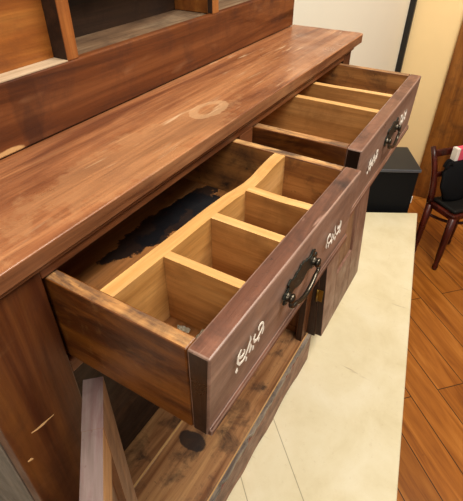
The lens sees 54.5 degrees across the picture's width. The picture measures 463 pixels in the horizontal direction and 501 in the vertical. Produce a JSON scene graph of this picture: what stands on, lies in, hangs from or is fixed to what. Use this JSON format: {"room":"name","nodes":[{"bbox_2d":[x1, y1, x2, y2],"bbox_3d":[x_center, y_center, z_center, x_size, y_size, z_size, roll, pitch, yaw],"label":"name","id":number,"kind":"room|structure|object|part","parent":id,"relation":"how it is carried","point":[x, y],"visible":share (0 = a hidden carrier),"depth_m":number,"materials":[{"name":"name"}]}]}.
{"room":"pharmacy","nodes":[
{"label":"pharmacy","id":0,"kind":"room"},
{"bbox_2d":[293,0,409,71],"bbox_3d":[-0.180,-0.524,0.666,0.080,3.100,4.482,20,42,23],"label":"wall","id":1,"kind":"structure","parent":0,"point":[381,23],"depth_m":1.89,"materials":[{"name":"white paint"}]},
{"bbox_2d":[397,195,462,500],"bbox_3d":[1.113,1.191,1.044,2.950,0.050,4.482,20,42,23],"label":"floor","id":2,"kind":"structure","parent":0,"point":[431,449],"depth_m":1.86,"materials":[{"name":"orange wood"}]},
{"bbox_2d":[226,212,416,500],"bbox_3d":[0.347,0.569,1.535,0.821,0.314,2.366,20,42,23],"label":"display platform","id":3,"kind":"object","parent":2,"relation":"on","point":[335,433],"visible":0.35,"depth_m":1.41,"materials":[{"name":"beige paint"}]},
{"bbox_2d":[0,24,420,500],"bbox_3d":[0.074,0.159,0.978,0.526,1.016,1.426,20,42,23],"label":"base cabinet","id":4,"kind":"object","parent":3,"relation":"on","point":[227,198],"visible":0.98,"depth_m":0.49,"materials":[{"name":"brown wood"}]},
{"bbox_3d":[-0.316,0.402,0.679,0.229,0.989,0.016,20,42,23],"label":"panel","id":5,"kind":"part","parent":4,"relation":"part of","materials":[{"name":"grey wood"}]},
{"bbox_3d":[0.022,-0.086,0.716,0.018,0.016,0.759,20,42,23],"label":"rail","id":6,"kind":"part","parent":4,"relation":"part of","materials":[{"name":"brown wood"}]},
{"bbox_3d":[-0.100,0.511,0.531,0.019,0.713,0.348,-8,39,-10],"label":"door","id":7,"kind":"part","parent":4,"relation":"part of","materials":[{"name":"brown wood"}]},
{"bbox_3d":[-0.100,0.504,0.525,0.007,0.603,0.241,-8,39,-10],"label":"door panel","id":8,"kind":"part","parent":4,"relation":"part of","materials":[{"name":"brown wood"}]},
{"bbox_3d":[-0.193,0.136,1.019,0.007,0.990,0.852,20,42,23],"label":"panel","id":9,"kind":"part","parent":4,"relation":"part of","materials":[{"name":"brown wood"}]},
{"bbox_3d":[-0.144,0.065,0.414,0.267,0.102,0.014,21,42,24],"label":"panel","id":10,"kind":"part","parent":4,"relation":"part of","materials":[{"name":"brown wood"}]},
{"bbox_3d":[-0.062,0.006,0.541,0.267,0.008,0.303,21,42,24],"label":"panel","id":11,"kind":"part","parent":4,"relation":"part of","materials":[{"name":"brown wood"}]},
{"bbox_3d":[0.011,-0.181,0.620,0.033,0.005,0.892,20,42,23],"label":"edge moulding","id":12,"kind":"part","parent":4,"relation":"part of","materials":[{"name":"brown wood"}]},
{"bbox_2d":[0,24,362,295],"bbox_3d":[-0.079,-0.232,0.666,0.262,0.017,0.959,20,42,23],"label":"countertop","id":13,"kind":"structure","parent":4,"relation":"on","point":[55,190],"depth_m":0.51,"materials":[{"name":"brown wood"}]},
{"bbox_2d":[0,0,293,158],"bbox_3d":[-0.143,-0.493,0.505,0.117,0.588,0.944,20,42,23],"label":"hutch","id":14,"kind":"object","parent":13,"relation":"on","point":[64,63],"visible":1,"depth_m":0.58,"materials":[{"name":"brown wood"}]},
{"bbox_3d":[-0.264,-0.337,0.267,0.024,0.506,0.279,20,42,23],"label":"inset panel","id":15,"kind":"part","parent":14,"relation":"part of","materials":[{"name":"brown wood"}]},
{"bbox_3d":[-0.170,-0.497,0.523,0.006,0.570,0.892,20,42,23],"label":"panel","id":16,"kind":"part","parent":14,"relation":"part of","materials":[{"name":"brown wood"}]},
{"bbox_2d":[177,325,190,332],"bbox_3d":[-0.049,0.079,0.435,0.013,0.007,0.015,20,42,23],"label":"paper scrap","id":17,"kind":"object","parent":4,"relation":"on","point":[183,328],"visible":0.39,"depth_m":0.44,"materials":[{"name":"white paper"}]},
{"bbox_3d":[0.024,-0.184,0.638,0.020,0.011,0.759,20,42,23],"label":"rail","id":18,"kind":"part","parent":4,"relation":"part of","materials":[{"name":"brown wood"}]},
{"bbox_3d":[0.021,-0.102,0.628,0.267,0.102,0.013,21,42,24],"label":"panel","id":19,"kind":"part","parent":4,"relation":"part of","materials":[{"name":"brown wood"}]},
{"bbox_3d":[0.062,0.028,0.464,0.020,0.104,0.331,21,42,24],"label":"drawer","id":20,"kind":"part","parent":4,"relation":"part of","materials":[{"name":"brown wood"}]},
{"bbox_3d":[0.122,-0.059,1.271,0.229,0.989,0.016,20,42,23],"label":"panel","id":21,"kind":"part","parent":4,"relation":"part of","materials":[{"name":"brown wood"}]},
{"bbox_3d":[0.043,-0.137,0.674,0.257,0.102,0.016,20,42,23],"label":"panel","id":22,"kind":"part","parent":4,"relation":"part of","materials":[{"name":"brown wood"}]},
{"bbox_3d":[0.348,-0.116,1.340,0.068,0.712,0.366,20,42,23],"label":"door","id":23,"kind":"part","parent":4,"relation":"part of","materials":[{"name":"brown wood"}]},
{"bbox_3d":[0.340,-0.152,1.302,0.038,0.484,0.147,20,42,23],"label":"door panel","id":24,"kind":"part","parent":4,"relation":"part of","materials":[{"name":"brown wood"}]},
{"bbox_3d":[0.218,-0.325,0.914,0.257,0.102,0.014,20,42,23],"label":"panel","id":25,"kind":"part","parent":4,"relation":"part of","materials":[{"name":"brown wood"}]},
{"bbox_3d":[0.251,-0.187,0.741,0.021,0.105,0.367,20,42,23],"label":"drawer","id":26,"kind":"part","parent":4,"relation":"part of","materials":[{"name":"brown wood"}]},
{"bbox_2d":[366,147,421,212],"bbox_3d":[0.769,-0.253,2.406,0.296,0.536,0.255,2,38,2],"label":"storage box","id":27,"kind":"object","parent":2,"relation":"on","point":[391,191],"visible":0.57,"depth_m":2.22,"materials":[{"name":"black plastic"}]},
{"bbox_3d":[0.766,-0.457,2.245,0.288,0.015,0.255,2,38,2],"label":"lid","id":28,"kind":"part","parent":27,"relation":"part of","materials":[{"name":"black plastic"}]},
{"bbox_2d":[415,145,462,269],"bbox_3d":[1.143,-0.231,2.328,0.274,0.604,0.268,-13,40,-16],"label":"chair","id":29,"kind":"object","parent":2,"relation":"on","point":[451,210],"visible":0.94,"depth_m":2.25,"materials":[{"name":"brown wood"}]},
{"bbox_3d":[1.020,-0.117,2.412,0.042,0.319,0.037,20,42,23],"label":"leg","id":30,"kind":"part","parent":29,"relation":"part of","materials":[{"name":"brown wood"}]},
{"bbox_3d":[1.002,-0.381,2.251,0.033,0.275,0.110,-14,41,-18],"label":"post","id":31,"kind":"part","parent":29,"relation":"part of","materials":[{"name":"brown wood"}]},
{"bbox_3d":[1.083,-0.030,2.302,0.039,0.319,0.040,20,42,23],"label":"leg","id":32,"kind":"part","parent":29,"relation":"part of","materials":[{"name":"brown wood"}]},
{"bbox_3d":[1.157,-0.224,2.288,0.254,0.031,0.167,-13,40,-16],"label":"seat frame","id":33,"kind":"part","parent":29,"relation":"part of","materials":[{"name":"brown wood"}]},
{"bbox_3d":[1.157,-0.244,2.272,0.228,0.022,0.150,-13,40,-16],"label":"seat","id":34,"kind":"part","parent":29,"relation":"part of","materials":[{"name":"black leather"}]},
{"bbox_3d":[1.109,-0.498,2.228,0.234,0.035,0.015,-12,40,-16],"label":"rail","id":35,"kind":"part","parent":29,"relation":"part of","materials":[{"name":"brown wood"}]},
{"bbox_2d":[440,159,462,200],"bbox_3d":[1.130,-0.361,2.235,0.246,0.203,0.104,-17,41,-20],"label":"bag","id":36,"kind":"object","parent":29,"relation":"on","point":[451,184],"visible":0.96,"depth_m":2.19,"materials":[{"name":"black fabric"}]},
{"bbox_2d":[450,145,462,160],"bbox_3d":[1.131,-0.479,2.197,0.112,0.063,0.033,-12,40,-16],"label":"packet","id":37,"kind":"object","parent":36,"relation":"on","point":[457,152],"visible":1,"depth_m":2.18,"materials":[{"name":"cardboard"}]},
{"bbox_3d":[1.233,-0.164,2.473,0.039,0.319,0.040,20,42,23],"label":"leg","id":38,"kind":"part","parent":29,"relation":"part of","materials":[{"name":"brown wood"}]},
{"bbox_2d":[397,0,462,166],"bbox_3d":[2.265,-1.246,1.609,2.943,3.100,0.080,20,42,23],"label":"wall","id":39,"kind":"structure","parent":0,"point":[436,24],"depth_m":2.53,"materials":[{"name":"beige paint"}]},
{"bbox_2d":[395,0,416,72],"bbox_3d":[0.978,-1.413,2.352,0.031,2.430,0.031,20,42,23],"label":"trim","id":40,"kind":"structure","parent":39,"relation":"attached to","point":[413,3],"depth_m":2.50,"materials":[{"name":"black paint"}]},
{"bbox_2d":[413,21,462,198],"bbox_3d":[1.751,-1.117,2.007,1.262,2.400,0.034,20,42,23],"label":"door","id":41,"kind":"structure","parent":39,"relation":"in","point":[446,131],"depth_m":2.64,"materials":[{"name":"brown wood"}]}
]}

